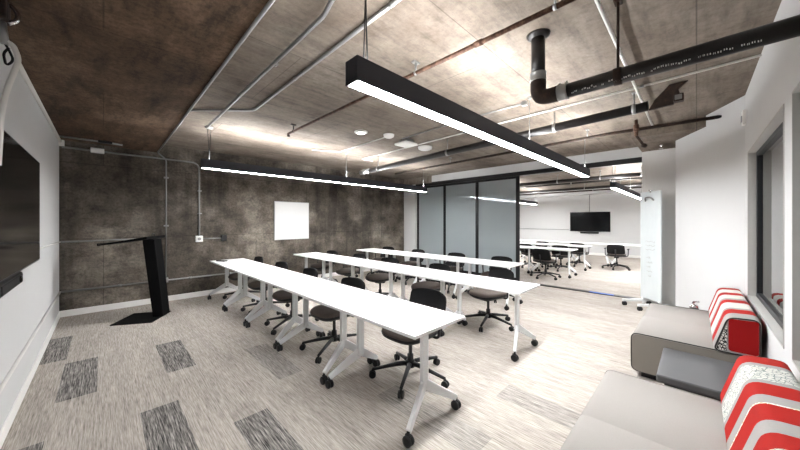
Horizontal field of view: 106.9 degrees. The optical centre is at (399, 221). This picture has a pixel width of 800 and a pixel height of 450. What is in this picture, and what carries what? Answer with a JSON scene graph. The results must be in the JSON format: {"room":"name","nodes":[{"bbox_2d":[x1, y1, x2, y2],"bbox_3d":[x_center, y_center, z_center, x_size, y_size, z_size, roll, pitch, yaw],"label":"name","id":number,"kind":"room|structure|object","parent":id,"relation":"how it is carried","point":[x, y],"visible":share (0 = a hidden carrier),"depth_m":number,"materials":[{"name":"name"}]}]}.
{"room":"training room","nodes":[
{"label":"training room","id":0,"kind":"room"},
{"bbox_2d":[0,44,58,429],"bbox_3d":[-2.751,0.035,1.952,0.150,2.930,7.630,0,0,-45],"label":"wall","id":1,"kind":"structure","parent":0,"point":[23,307],"depth_m":2.81,"materials":[{"name":"white paint"}]},
{"bbox_2d":[0,272,22,297],"bbox_3d":[-2.671,0.427,2.024,0.064,0.085,0.720,0,0,-45],"label":"soundbar","id":2,"kind":"object","parent":1,"relation":"attached to","point":[15,280],"visible":0.86,"depth_m":1.99,"materials":[{"name":"black plastic"}]},
{"bbox_2d":[0,130,39,282],"bbox_3d":[-2.994,-0.102,2.331,0.042,0.975,1.730,0,0,-45],"label":"wall screen","id":3,"kind":"object","parent":1,"relation":"attached to","point":[19,170],"visible":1,"depth_m":2.21,"materials":[{"name":"black glass"}]},
{"bbox_2d":[0,311,59,449],"bbox_3d":[-2.693,1.450,2.009,0.012,0.100,7.430,0,0,-45],"label":"baseboard","id":4,"kind":"structure","parent":1,"relation":"attached to","point":[10,418],"depth_m":2.54,"materials":[{"name":"white paint"}]},
{"bbox_2d":[0,291,60,393],"bbox_3d":[-2.958,1.100,2.282,0.024,0.024,6.610,0,0,-45],"label":"conduit","id":5,"kind":"object","parent":1,"relation":"attached to","point":[4,382],"visible":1,"depth_m":2.51,"materials":[{"name":"metal"}]},
{"bbox_2d":[8,40,64,145],"bbox_3d":[-3.886,-1.220,3.234,0.058,0.090,3.970,0,0,-45],"label":"conduit","id":6,"kind":"object","parent":1,"relation":"attached to","point":[22,71],"visible":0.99,"depth_m":2.98,"materials":[{"name":"grey metal"}]},
{"bbox_2d":[59,141,403,310],"bbox_3d":[-2.719,0.035,7.379,7.870,2.930,0.200,0,0,-45],"label":"wall","id":7,"kind":"structure","parent":0,"point":[104,196],"depth_m":5.80,"materials":[{"name":"concrete"}]},
{"bbox_2d":[61,238,135,242],"bbox_3d":[-4.912,0.315,5.018,1.090,0.036,0.026,0,0,-45],"label":"conduit","id":8,"kind":"object","parent":7,"relation":"attached to","point":[133,238],"visible":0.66,"depth_m":4.87,"materials":[{"name":"metal"}]},
{"bbox_2d":[62,146,201,235],"bbox_3d":[-4.617,-0.460,5.271,1.845,1.490,0.090,0,0,-45],"label":"conduit","id":9,"kind":"object","parent":7,"relation":"attached to","point":[92,150],"visible":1,"depth_m":5.42,"materials":[{"name":"metal"}]},
{"bbox_2d":[61,272,236,292],"bbox_3d":[-4.389,1.100,5.542,2.570,0.038,0.039,0,0,-45],"label":"conduit","id":10,"kind":"object","parent":7,"relation":"attached to","point":[118,285],"visible":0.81,"depth_m":5.20,"materials":[{"name":"metal"}]},
{"bbox_2d":[195,236,220,241],"bbox_3d":[-3.882,0.345,6.017,0.450,0.120,0.081,0,0,-45],"label":"outlet box","id":11,"kind":"object","parent":7,"relation":"attached to","point":[197,238],"visible":1,"depth_m":5.89,"materials":[{"name":"white plastic"}]},
{"bbox_2d":[157,0,275,281],"bbox_3d":[-2.321,-0.064,3.296,0.174,2.409,6.143,0,0,-43],"label":"conduit","id":12,"kind":"object","parent":7,"relation":"attached to","point":[268,5],"visible":0.9,"depth_m":2.76,"materials":[{"name":"metal"}]},
{"bbox_2d":[60,269,374,316],"bbox_3d":[-2.586,1.450,7.360,7.708,0.100,0.014,0,0,-45],"label":"baseboard","id":13,"kind":"structure","parent":7,"relation":"attached to","point":[72,312],"depth_m":5.24,"materials":[{"name":"white paint"}]},
{"bbox_2d":[221,235,226,240],"bbox_3d":[-3.696,0.345,6.221,0.100,0.120,0.055,0,0,-45],"label":"outlet box","id":14,"kind":"object","parent":7,"relation":"attached to","point":[223,237],"visible":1,"depth_m":6.20,"materials":[{"name":"black plastic"}]},
{"bbox_2d":[274,201,308,239],"bbox_3d":[-2.648,-0.020,7.287,0.880,0.920,0.030,0,0,-45],"label":"whiteboard","id":15,"kind":"object","parent":7,"relation":"attached to","point":[291,219],"visible":1,"depth_m":7.26,"materials":[{"name":"white"}]},
{"bbox_2d":[1,253,663,449],"bbox_3d":[3.970,1.500,6.968,16.524,0.001,10.240,0,0,-45],"label":"floor","id":16,"kind":"structure","parent":0,"point":[193,377],"depth_m":2.83,"materials":[{"name":"carpet"}]},
{"bbox_2d":[97,233,170,325],"bbox_3d":[-4.070,0.842,4.593,0.710,1.316,0.600,0,0,-15],"label":"lectern","id":17,"kind":"object","parent":16,"relation":"on","point":[152,245],"visible":1,"depth_m":4.63,"materials":[{"name":"black metal"}]},
{"bbox_2d":[208,258,259,310],"bbox_3d":[-3.108,1.130,5.561,0.640,0.739,1.066,0,0,-45],"label":"table","id":18,"kind":"object","parent":16,"relation":"on","point":[240,261],"visible":0.72,"depth_m":5.50,"materials":[{"name":"white laminate"}]},
{"bbox_2d":[222,256,262,301],"bbox_3d":[-3.008,1.105,5.748,0.758,0.790,0.762,0,0,-44],"label":"swivel chair","id":19,"kind":"object","parent":16,"relation":"on","point":[234,276],"visible":0.3,"depth_m":5.73,"materials":[{"name":"black plastic"}]},
{"bbox_2d":[223,263,286,325],"bbox_3d":[-2.351,1.130,4.805,0.640,0.739,1.066,0,0,-45],"label":"table","id":20,"kind":"object","parent":16,"relation":"on","point":[246,270],"visible":0.7,"depth_m":4.79,"materials":[{"name":"white laminate"}]},
{"bbox_2d":[241,261,289,315],"bbox_3d":[-2.233,1.105,4.975,0.762,0.790,0.758,0,0,43],"label":"swivel chair","id":21,"kind":"object","parent":16,"relation":"on","point":[254,285],"visible":0.4,"depth_m":4.95,"materials":[{"name":"black plastic"}]},
{"bbox_2d":[245,270,323,348],"bbox_3d":[-1.595,1.130,4.048,0.640,0.739,1.066,0,0,-45],"label":"table","id":22,"kind":"object","parent":16,"relation":"on","point":[277,279],"visible":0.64,"depth_m":3.95,"materials":[{"name":"white laminate"}]},
{"bbox_2d":[264,268,318,334],"bbox_3d":[-1.527,1.105,4.267,0.758,0.790,0.762,0,0,-43],"label":"swivel chair","id":23,"kind":"object","parent":16,"relation":"on","point":[281,295],"visible":0.4,"depth_m":4.21,"materials":[{"name":"black plastic"}]},
{"bbox_2d":[293,252,339,279],"bbox_3d":[-1.930,1.130,6.767,0.640,0.739,1.066,0,0,-45],"label":"table","id":24,"kind":"object","parent":16,"relation":"on","point":[314,255],"visible":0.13,"depth_m":6.63,"materials":[{"name":"white laminate"}]},
{"bbox_2d":[310,250,337,281],"bbox_3d":[-1.812,1.105,7.015,0.762,0.790,0.758,0,0,42],"label":"swivel chair","id":25,"kind":"object","parent":16,"relation":"on","point":[318,266],"visible":0.44,"depth_m":7.00,"materials":[{"name":"fabric"}]},
{"bbox_2d":[276,279,377,384],"bbox_3d":[-0.838,1.130,3.292,0.640,0.739,1.066,0,0,-45],"label":"table","id":26,"kind":"object","parent":16,"relation":"on","point":[324,292],"visible":0.84,"depth_m":3.17,"materials":[{"name":"white laminate"}]},
{"bbox_2d":[299,277,364,363],"bbox_3d":[-0.751,1.105,3.494,0.762,0.790,0.758,0,0,42],"label":"swivel chair","id":27,"kind":"object","parent":16,"relation":"on","point":[321,312],"visible":0.43,"depth_m":3.45,"materials":[{"name":"black plastic"}]},
{"bbox_2d":[316,256,367,282],"bbox_3d":[-1.174,1.130,6.010,0.640,0.739,1.066,0,0,-45],"label":"table","id":28,"kind":"object","parent":16,"relation":"on","point":[338,259],"visible":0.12,"depth_m":5.93,"materials":[{"name":"white laminate"}]},
{"bbox_2d":[336,254,365,287],"bbox_3d":[-1.056,1.105,6.285,0.758,0.790,0.762,0,0,-44],"label":"swivel chair","id":29,"kind":"object","parent":16,"relation":"on","point":[344,271],"visible":0.34,"depth_m":6.24,"materials":[{"name":"black plastic"}]},
{"bbox_2d":[355,248,397,277],"bbox_3d":[-0.605,1.130,7.831,0.640,0.739,1.066,0,0,-45],"label":"table","id":30,"kind":"object","parent":16,"relation":"on","point":[374,250],"visible":0.42,"depth_m":7.77,"materials":[{"name":"white laminate"}]},
{"bbox_2d":[346,260,408,298],"bbox_3d":[-0.417,1.130,5.254,0.640,0.739,1.066,0,0,-45],"label":"table","id":31,"kind":"object","parent":16,"relation":"on","point":[372,264],"visible":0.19,"depth_m":5.12,"materials":[{"name":"white laminate"}]},
{"bbox_2d":[367,247,393,274],"bbox_3d":[-0.489,1.105,8.125,0.762,0.790,0.758,0,0,42],"label":"swivel chair","id":32,"kind":"object","parent":16,"relation":"on","point":[386,248],"visible":0.36,"depth_m":8.27,"materials":[{"name":"black plastic"}]},
{"bbox_2d":[365,257,398,295],"bbox_3d":[-0.351,1.105,5.585,0.762,0.790,0.758,0,0,39],"label":"swivel chair","id":33,"kind":"object","parent":16,"relation":"on","point":[380,277],"visible":0.41,"depth_m":5.56,"materials":[{"name":"fabric"}]},
{"bbox_2d":[325,294,464,447],"bbox_3d":[-0.081,1.130,2.535,0.640,0.739,1.066,0,0,-45],"label":"table","id":34,"kind":"object","parent":16,"relation":"on","point":[411,320],"visible":0.99,"depth_m":2.37,"materials":[{"name":"white laminate"}]},
{"bbox_2d":[383,251,428,289],"bbox_3d":[0.152,1.130,7.075,0.640,0.739,1.066,0,0,-45],"label":"table","id":35,"kind":"object","parent":16,"relation":"on","point":[401,253],"visible":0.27,"depth_m":7.04,"materials":[{"name":"white laminate"}]},
{"bbox_2d":[369,288,448,398],"bbox_3d":[0.123,1.105,2.873,0.762,0.790,0.758,0,0,43],"label":"swivel chair","id":36,"kind":"object","parent":16,"relation":"on","point":[428,297],"visible":0.61,"depth_m":2.85,"materials":[{"name":"plastic"}]},
{"bbox_2d":[394,249,424,284],"bbox_3d":[0.281,1.105,7.352,0.758,0.790,0.762,0,0,-42],"label":"swivel chair","id":37,"kind":"object","parent":16,"relation":"on","point":[412,261],"visible":0.53,"depth_m":7.35,"materials":[{"name":"black plastic"}]},
{"bbox_2d":[385,266,463,323],"bbox_3d":[0.339,1.130,4.497,0.640,0.739,1.066,0,0,-45],"label":"table","id":38,"kind":"object","parent":16,"relation":"on","point":[434,274],"visible":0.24,"depth_m":4.42,"materials":[{"name":"white laminate"}]},
{"bbox_2d":[411,263,450,290],"bbox_3d":[0.479,1.105,4.778,0.758,0.790,0.762,0,0,-42],"label":"swivel chair","id":39,"kind":"object","parent":16,"relation":"on","point":[429,283],"visible":0.31,"depth_m":4.84,"materials":[{"name":"black plastic"}]},
{"bbox_2d":[415,254,469,298],"bbox_3d":[0.909,1.130,6.318,0.640,0.739,1.066,0,0,-45],"label":"table","id":40,"kind":"object","parent":16,"relation":"on","point":[430,256],"visible":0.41,"depth_m":6.19,"materials":[{"name":"white laminate"}]},
{"bbox_2d":[439,252,467,293],"bbox_3d":[1.116,1.105,6.520,0.762,0.790,0.758,0,0,42],"label":"swivel chair","id":41,"kind":"object","parent":16,"relation":"on","point":[452,265],"visible":0.46,"depth_m":6.62,"materials":[{"name":"black plastic"}]},
{"bbox_2d":[462,267,513,331],"bbox_3d":[1.313,1.105,4.334,0.758,0.790,0.762,0,0,-31],"label":"swivel chair","id":42,"kind":"object","parent":16,"relation":"on","point":[487,295],"visible":0.69,"depth_m":4.31,"materials":[{"name":"fabric"}]},
{"bbox_2d":[440,273,539,361],"bbox_3d":[1.096,1.130,3.741,0.640,0.739,1.066,0,0,-45],"label":"table","id":43,"kind":"object","parent":16,"relation":"on","point":[517,288],"visible":0.93,"depth_m":3.58,"materials":[{"name":"white laminate"}]},
{"bbox_2d":[456,258,523,310],"bbox_3d":[1.665,1.130,5.561,0.640,0.739,1.066,0,0,-45],"label":"table","id":44,"kind":"object","parent":16,"relation":"on","point":[504,264],"visible":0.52,"depth_m":5.50,"materials":[{"name":"white laminate"}]},
{"bbox_2d":[477,256,514,302],"bbox_3d":[1.883,1.105,5.808,0.758,0.790,0.762,0,0,-45],"label":"swivel chair","id":45,"kind":"object","parent":16,"relation":"on","point":[498,258],"visible":0.26,"depth_m":5.98,"materials":[{"name":"black plastic"}]},
{"bbox_2d":[520,246,536,273],"bbox_3d":[3.578,1.130,9.122,0.640,0.739,1.066,0,0,-45],"label":"table","id":46,"kind":"object","parent":16,"relation":"on","point":[523,247],"visible":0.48,"depth_m":8.81,"materials":[{"name":"white laminate"}]},
{"bbox_2d":[520,243,543,268],"bbox_3d":[4.255,1.105,9.725,0.758,0.790,0.762,0,0,-34],"label":"swivel chair","id":47,"kind":"object","parent":16,"relation":"on","point":[523,251],"visible":0.5,"depth_m":9.57,"materials":[{"name":"black plastic"}]},
{"bbox_2d":[520,239,544,256],"bbox_3d":[5.282,1.130,11.943,0.640,0.739,1.066,0,0,-45],"label":"table","id":48,"kind":"object","parent":16,"relation":"on","point":[521,240],"visible":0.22,"depth_m":11.86,"materials":[{"name":"white laminate"}]},
{"bbox_2d":[520,242,554,266],"bbox_3d":[4.731,1.130,10.303,0.640,0.739,1.066,0,0,-45],"label":"table","id":49,"kind":"object","parent":16,"relation":"on","point":[545,244],"visible":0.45,"depth_m":10.24,"materials":[{"name":"white laminate"}]},
{"bbox_2d":[533,241,553,260],"bbox_3d":[5.316,1.105,10.922,0.758,0.790,0.762,0,0,-45],"label":"swivel chair","id":50,"kind":"object","parent":16,"relation":"on","point":[536,241],"visible":0.14,"depth_m":10.69,"materials":[{"name":"black plastic"}]},
{"bbox_2d":[530,249,560,279],"bbox_3d":[3.866,1.105,7.919,0.758,0.790,0.762,0,0,-39],"label":"swivel chair","id":51,"kind":"object","parent":16,"relation":"on","point":[542,256],"visible":1,"depth_m":7.72,"materials":[{"name":"black plastic"}]},
{"bbox_2d":[530,247,577,278],"bbox_3d":[4.335,1.130,8.365,0.640,0.739,1.066,0,0,-45],"label":"table","id":52,"kind":"object","parent":16,"relation":"on","point":[568,250],"visible":0.87,"depth_m":8.18,"materials":[{"name":"white laminate"}]},
{"bbox_2d":[546,245,572,271],"bbox_3d":[4.928,1.105,9.115,0.762,0.790,0.758,0,0,34],"label":"swivel chair","id":53,"kind":"object","parent":16,"relation":"on","point":[563,254],"visible":0.7,"depth_m":8.91,"materials":[{"name":"black plastic"}]},
{"bbox_2d":[546,241,577,261],"bbox_3d":[6.039,1.130,11.186,0.640,0.739,1.066,0,0,-45],"label":"table","id":54,"kind":"object","parent":16,"relation":"on","point":[567,242],"visible":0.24,"depth_m":10.97,"materials":[{"name":"white laminate"}]},
{"bbox_2d":[550,244,591,270],"bbox_3d":[5.487,1.130,9.546,0.640,0.739,1.066,0,0,-45],"label":"table","id":55,"kind":"object","parent":16,"relation":"on","point":[568,245],"visible":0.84,"depth_m":9.30,"materials":[{"name":"white laminate"}]},
{"bbox_2d":[566,243,590,266],"bbox_3d":[6.030,1.105,10.010,0.758,0.790,0.762,0,0,-45],"label":"swivel chair","id":56,"kind":"object","parent":16,"relation":"on","point":[579,252],"visible":0.73,"depth_m":9.81,"materials":[{"name":"black plastic"}]},
{"bbox_2d":[521,281,640,298],"bbox_3d":[3.815,1.493,6.509,0.140,0.014,2.390,0,0,-45],"label":"trim","id":57,"kind":"structure","parent":16,"relation":"on","point":[521,281],"depth_m":6.38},
{"bbox_2d":[574,242,612,266],"bbox_3d":[6.795,1.130,10.430,0.640,0.739,1.066,0,0,-45],"label":"table","id":58,"kind":"object","parent":16,"relation":"on","point":[588,243],"visible":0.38,"depth_m":10.24,"materials":[{"name":"white laminate"}]},
{"bbox_2d":[602,244,630,270],"bbox_3d":[6.815,1.105,9.351,0.762,0.790,0.758,0,0,42],"label":"swivel chair","id":59,"kind":"object","parent":16,"relation":"on","point":[617,251],"visible":1,"depth_m":9.15,"materials":[{"name":"black plastic"}]},
{"bbox_2d":[610,243,640,265],"bbox_3d":[7.552,1.130,9.673,0.640,0.739,1.066,0,0,-45],"label":"table","id":60,"kind":"object","parent":16,"relation":"on","point":[630,245],"visible":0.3,"depth_m":9.80,"materials":[{"name":"white laminate"}]},
{"bbox_2d":[622,190,668,310],"bbox_3d":[4.246,0.475,5.148,0.500,2.049,0.420,0,0,0],"label":"board","id":61,"kind":"object","parent":16,"relation":"on","point":[651,201],"visible":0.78,"depth_m":5.12,"materials":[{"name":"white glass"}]},
{"bbox_2d":[642,148,675,305],"bbox_3d":[4.771,0.110,5.439,0.420,2.780,0.475,0,0,-45],"label":"column","id":62,"kind":"structure","parent":16,"relation":"on","point":[658,166],"depth_m":5.22,"materials":[{"name":"grey paint"}]},
{"bbox_2d":[560,355,799,449],"bbox_3d":[1.330,1.134,1.404,1.466,0.732,0.853,0,0,-45],"label":"bench sofa","id":63,"kind":"object","parent":16,"relation":"on","point":[758,408],"visible":1,"depth_m":1.52,"materials":[{"name":"grey fabric"}]},
{"bbox_2d":[656,348,733,400],"bbox_3d":[2.365,1.323,2.263,0.685,0.355,0.575,0,0,-45],"label":"side table","id":64,"kind":"object","parent":16,"relation":"on","point":[707,377],"visible":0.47,"depth_m":2.25,"materials":[{"name":"metal"}]},
{"bbox_2d":[631,288,761,379],"bbox_3d":[3.105,1.134,3.162,1.636,0.732,0.828,0,0,-45],"label":"bench sofa","id":65,"kind":"object","parent":16,"relation":"on","point":[730,330],"visible":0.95,"depth_m":2.79,"materials":[{"name":"grey fabric"}]},
{"bbox_2d":[404,190,416,266],"bbox_3d":[0.318,0.145,10.048,0.200,2.710,0.720,0,0,-45],"label":"wall","id":66,"kind":"structure","parent":0,"point":[410,197],"depth_m":9.88,"materials":[{"name":"white paint"}]},
{"bbox_2d":[415,157,641,186],"bbox_3d":[2.606,-1.180,7.718,0.130,0.100,5.810,0,0,-45],"label":"trim","id":67,"kind":"structure","parent":66,"relation":"attached to","point":[636,160],"depth_m":7.00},
{"bbox_2d":[417,184,443,267],"bbox_3d":[0.983,0.177,9.383,0.028,2.615,1.160,0,0,-45],"label":"door","id":68,"kind":"structure","parent":67,"relation":"attached to","point":[430,204],"depth_m":9.37,"materials":[{"name":"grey glass"}]},
{"bbox_2d":[444,181,475,274],"bbox_3d":[1.747,0.177,8.577,0.028,2.615,1.180,0,0,-45],"label":"door","id":69,"kind":"structure","parent":67,"relation":"attached to","point":[459,198],"depth_m":8.54,"materials":[{"name":"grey glass"}]},
{"bbox_2d":[476,176,519,280],"bbox_3d":[2.528,0.177,7.753,0.028,2.615,1.210,0,0,-45],"label":"door","id":70,"kind":"structure","parent":67,"relation":"attached to","point":[497,199],"depth_m":7.71,"materials":[{"name":"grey glass"}]},
{"bbox_2d":[162,0,781,191],"bbox_3d":[3.825,-1.530,6.824,16.340,0.200,10.240,0,0,-45],"label":"ceiling","id":71,"kind":"structure","parent":0,"point":[494,75],"depth_m":2.90,"materials":[{"name":"concrete"}]},
{"bbox_2d":[7,0,268,151],"bbox_3d":[-2.280,-1.353,2.422,1.180,0.155,7.430,0,0,-45],"label":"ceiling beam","id":72,"kind":"structure","parent":71,"relation":"attached to","point":[125,72],"depth_m":2.31,"materials":[{"name":"concrete"}]},
{"bbox_2d":[0,0,20,165],"bbox_3d":[-2.300,-0.802,1.723,0.124,0.955,0.110,0,0,-45],"label":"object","id":73,"kind":"object","parent":72,"relation":"hanging from","point":[5,7],"visible":1,"depth_m":1.73,"materials":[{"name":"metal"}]},
{"bbox_2d":[59,135,122,145],"bbox_3d":[-4.766,-1.252,4.596,0.681,0.041,0.060,0,0,-45],"label":"conduit","id":74,"kind":"object","parent":72,"relation":"attached to","point":[98,141],"visible":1,"depth_m":4.61,"materials":[{"name":"metal"}]},
{"bbox_2d":[206,0,334,128],"bbox_3d":[-1.266,-1.374,2.749,0.077,0.033,4.481,0,0,-44],"label":"conduit","id":75,"kind":"object","parent":71,"relation":"attached to","point":[325,12],"visible":1,"depth_m":2.43,"materials":[{"name":"metal"}]},
{"bbox_2d":[191,0,400,110],"bbox_3d":[-0.831,-1.409,2.634,4.472,0.033,0.573,0,0,37],"label":"conduit","id":76,"kind":"object","parent":71,"relation":"attached to","point":[392,3],"visible":0.94,"depth_m":2.50,"materials":[{"name":"metal"}]},
{"bbox_2d":[201,126,426,191],"bbox_3d":[-1.128,-1.113,6.240,5.170,0.633,0.112,0,0,-45],"label":"pendant light","id":77,"kind":"object","parent":71,"relation":"hanging from","point":[211,164],"visible":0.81,"depth_m":5.40,"materials":[{"name":"metal"}]},
{"bbox_2d":[203,168,421,191],"bbox_3d":[-1.128,-0.807,6.240,5.150,0.016,0.096,0,0,-45],"label":"diffuser","id":78,"kind":"object","parent":77,"relation":"attached to","point":[240,170],"depth_m":5.64,"materials":[{"name":"plastic"}]},
{"bbox_2d":[312,137,384,151],"bbox_3d":[-0.884,-1.409,5.559,1.754,0.020,0.410,0,0,31],"label":"conduit","id":79,"kind":"object","parent":71,"relation":"attached to","point":[382,137],"visible":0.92,"depth_m":5.72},
{"bbox_2d":[354,130,367,134],"bbox_3d":[-0.622,-1.413,4.723,0.210,0.033,0.210,0,0,-45],"label":"recessed light","id":80,"kind":"object","parent":71,"relation":"in","point":[360,132],"visible":1,"depth_m":4.68,"materials":[{"name":"white plastic"}]},
{"bbox_2d":[383,133,393,138],"bbox_3d":[-0.184,-1.401,4.879,0.178,0.058,0.178,0,0,-45],"label":"smoke detector","id":81,"kind":"object","parent":71,"relation":"attached to","point":[386,135],"visible":1,"depth_m":4.82,"materials":[{"name":"white plastic"}]},
{"bbox_2d":[395,138,417,147],"bbox_3d":[0.106,-1.385,5.226,0.300,0.090,0.300,0,0,-45],"label":"ceiling panel","id":82,"kind":"object","parent":71,"relation":"attached to","point":[405,143],"visible":1,"depth_m":5.16,"materials":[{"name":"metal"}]},
{"bbox_2d":[404,176,431,184],"bbox_3d":[0.559,-1.320,9.808,0.200,0.220,1.400,0,0,-45],"label":"ceiling beam","id":83,"kind":"structure","parent":71,"relation":"attached to","point":[427,179],"depth_m":9.62,"materials":[{"name":"concrete"}]},
{"bbox_2d":[418,145,431,150],"bbox_3d":[0.481,-1.396,5.685,0.273,0.068,0.273,0,0,-45],"label":"smoke detector","id":84,"kind":"object","parent":71,"relation":"attached to","point":[422,147],"visible":1,"depth_m":5.59,"materials":[{"name":"white plastic"}]},
{"bbox_2d":[287,0,575,136],"bbox_3d":[-0.188,-1.357,2.988,0.070,0.145,4.292,0,0,-45],"label":"pipe","id":85,"kind":"object","parent":71,"relation":"hanging from","point":[555,6],"visible":0.84,"depth_m":2.27,"materials":[{"name":"metal"}]},
{"bbox_2d":[402,100,527,138],"bbox_3d":[0.760,-1.405,4.275,0.069,0.051,2.131,0,0,-44],"label":"conduit","id":86,"kind":"object","parent":71,"relation":"attached to","point":[523,103],"visible":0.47,"depth_m":3.78,"materials":[{"name":"metal"}]},
{"bbox_2d":[345,0,589,176],"bbox_3d":[1.491,-1.101,3.414,4.984,0.657,0.112,0,0,-45],"label":"pendant light","id":87,"kind":"object","parent":71,"relation":"hanging from","point":[363,75],"visible":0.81,"depth_m":2.14,"materials":[{"name":"metal"}]},
{"bbox_2d":[349,81,587,176],"bbox_3d":[1.491,-0.783,3.414,4.964,0.016,0.096,0,0,-45],"label":"diffuser","id":88,"kind":"object","parent":87,"relation":"attached to","point":[376,89],"depth_m":2.26,"materials":[{"name":"plastic"}]},
{"bbox_2d":[359,80,687,174],"bbox_3d":[0.985,-1.306,5.003,0.121,0.416,5.563,0,0,-43],"label":"drain pipe","id":89,"kind":"object","parent":71,"relation":"hanging from","point":[671,95],"visible":0.92,"depth_m":3.67,"materials":[{"name":"black metal"}]},
{"bbox_2d":[520,190,537,204],"bbox_3d":[4.342,-1.101,11.710,5.500,0.657,0.112,0,0,-45],"label":"pendant light","id":90,"kind":"object","parent":71,"relation":"hanging from","point":[521,201],"visible":0.26,"depth_m":12.86,"materials":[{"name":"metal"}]},
{"bbox_2d":[432,147,641,181],"bbox_3d":[2.871,-1.330,7.502,0.190,0.200,5.130,0,0,-45],"label":"beam","id":91,"kind":"structure","parent":71,"relation":"attached to","point":[634,152],"depth_m":7.03,"materials":[{"name":"white paint"}]},
{"bbox_2d":[395,115,721,174],"bbox_3d":[1.876,-1.243,5.825,0.248,0.374,6.025,0,0,-44],"label":"pipe","id":92,"kind":"object","parent":71,"relation":"hanging from","point":[636,128],"visible":0.91,"depth_m":4.33,"materials":[{"name":"metal"}]},
{"bbox_2d":[362,54,761,161],"bbox_3d":[1.085,-1.409,4.620,0.336,0.028,5.774,0,0,-40],"label":"conduit","id":93,"kind":"object","parent":71,"relation":"attached to","point":[759,55],"visible":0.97,"depth_m":3.24,"materials":[{"name":"metal"}]},
{"bbox_2d":[520,186,640,198],"bbox_3d":[8.400,-1.315,13.096,0.600,0.230,7.440,0,0,-45],"label":"ceiling beam","id":94,"kind":"structure","parent":71,"relation":"attached to","point":[634,189],"depth_m":13.27,"materials":[{"name":"paint"}]},
{"bbox_2d":[520,186,640,195],"bbox_3d":[7.700,-1.339,12.381,0.070,0.183,7.380,0,0,-45],"label":"ceiling pipe","id":95,"kind":"object","parent":71,"relation":"hanging from","point":[640,186],"visible":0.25,"depth_m":12.56,"materials":[{"name":"metal"}]},
{"bbox_2d":[520,166,641,185],"bbox_3d":[4.589,-1.295,9.270,0.123,0.271,7.380,0,0,-45],"label":"ceiling pipe","id":96,"kind":"object","parent":71,"relation":"hanging from","point":[637,174],"visible":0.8,"depth_m":8.50,"materials":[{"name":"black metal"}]},
{"bbox_2d":[520,181,641,193],"bbox_3d":[6.781,-1.320,11.462,0.101,0.220,7.380,0,0,-45],"label":"ceiling pipe","id":97,"kind":"object","parent":71,"relation":"hanging from","point":[635,184],"visible":0.37,"depth_m":11.33,"materials":[{"name":"black metal"}]},
{"bbox_2d":[520,177,641,187],"bbox_3d":[5.579,-1.343,10.260,0.070,0.173,7.380,0,0,-45],"label":"ceiling pipe","id":98,"kind":"object","parent":71,"relation":"hanging from","point":[631,177],"visible":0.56,"depth_m":9.76,"materials":[{"name":"black metal"}]},
{"bbox_2d":[594,0,652,125],"bbox_3d":[2.302,-1.385,2.931,0.024,0.024,4.000,0,0,45],"label":"conduit","id":99,"kind":"object","parent":71,"relation":"attached to","point":[598,3],"visible":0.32,"depth_m":2.23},
{"bbox_2d":[610,171,641,199],"bbox_3d":[6.700,-1.101,8.623,5.130,0.657,0.112,0,0,-45],"label":"pendant light","id":100,"kind":"object","parent":71,"relation":"hanging from","point":[614,185],"visible":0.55,"depth_m":7.81,"materials":[{"name":"metal"}]},
{"bbox_2d":[612,188,640,199],"bbox_3d":[6.700,-0.783,8.623,5.110,0.016,0.096,0,0,-45],"label":"diffuser","id":101,"kind":"object","parent":100,"relation":"attached to","point":[622,190],"depth_m":8.19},
{"bbox_2d":[526,0,799,104],"bbox_3d":[1.473,-1.155,1.865,0.168,0.549,1.334,0,0,-45],"label":"drain pipe","id":102,"kind":"object","parent":71,"relation":"hanging from","point":[788,28],"visible":1,"depth_m":1.79,"materials":[{"name":"black metal"}]},
{"bbox_2d":[631,116,705,151],"bbox_3d":[4.540,-1.355,4.688,1.550,0.150,1.210,0,0,-45],"label":"ceiling beam","id":103,"kind":"structure","parent":71,"relation":"attached to","point":[667,136],"depth_m":4.43,"materials":[{"name":"concrete"}]},
{"bbox_2d":[520,192,640,255],"bbox_3d":[9.514,0.035,12.512,0.150,2.930,10.240,0,0,-45],"label":"wall","id":104,"kind":"structure","parent":0,"point":[537,222],"depth_m":13.51,"materials":[{"name":"paint"}]},
{"bbox_2d":[570,212,609,231],"bbox_3d":[8.534,0.010,13.357,0.042,0.880,1.560,0,0,-45],"label":"wall screen","id":105,"kind":"object","parent":104,"relation":"attached to","point":[579,221],"visible":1,"depth_m":13.31,"materials":[{"name":"black glass"}]},
{"bbox_2d":[570,251,640,257],"bbox_3d":[8.608,1.450,13.303,0.012,0.100,7.440,0,0,-45],"label":"baseboard","id":106,"kind":"structure","parent":104,"relation":"attached to","point":[600,254],"depth_m":12.98,"materials":[{"name":"white paint"}]},
{"bbox_2d":[676,96,744,310],"bbox_3d":[4.526,0.035,4.267,2.165,2.930,0.835,0,0,-45],"label":"wall","id":107,"kind":"structure","parent":0,"point":[710,160],"depth_m":3.92,"materials":[{"name":"white paint"}]},
{"bbox_2d":[745,0,799,383],"bbox_3d":[1.922,0.035,1.257,5.775,2.930,0.160,0,0,-45],"label":"wall","id":108,"kind":"structure","parent":0,"point":[776,75],"depth_m":1.97,"materials":[{"name":"white paint"}]},
{"bbox_2d":[740,109,745,125],"bbox_3d":[3.840,-1.160,3.316,0.100,0.160,0.040,0,0,-45],"label":"fire alarm strobe","id":109,"kind":"object","parent":108,"relation":"attached to","point":[743,113],"visible":1,"depth_m":3.28,"materials":[{"name":"white plastic"}]},
{"bbox_2d":[748,104,783,348],"bbox_3d":[3.099,0.030,2.480,1.850,1.540,0.104,0,0,-45],"label":"window","id":110,"kind":"structure","parent":108,"relation":"in","point":[766,155],"depth_m":2.71,"materials":[{"name":"metal"}]},
{"bbox_2d":[792,82,799,371],"bbox_3d":[1.632,0.030,1.013,1.840,1.540,0.104,0,0,-45],"label":"window","id":111,"kind":"structure","parent":108,"relation":"in","point":[796,92],"depth_m":1.68,"materials":[{"name":"metal"}]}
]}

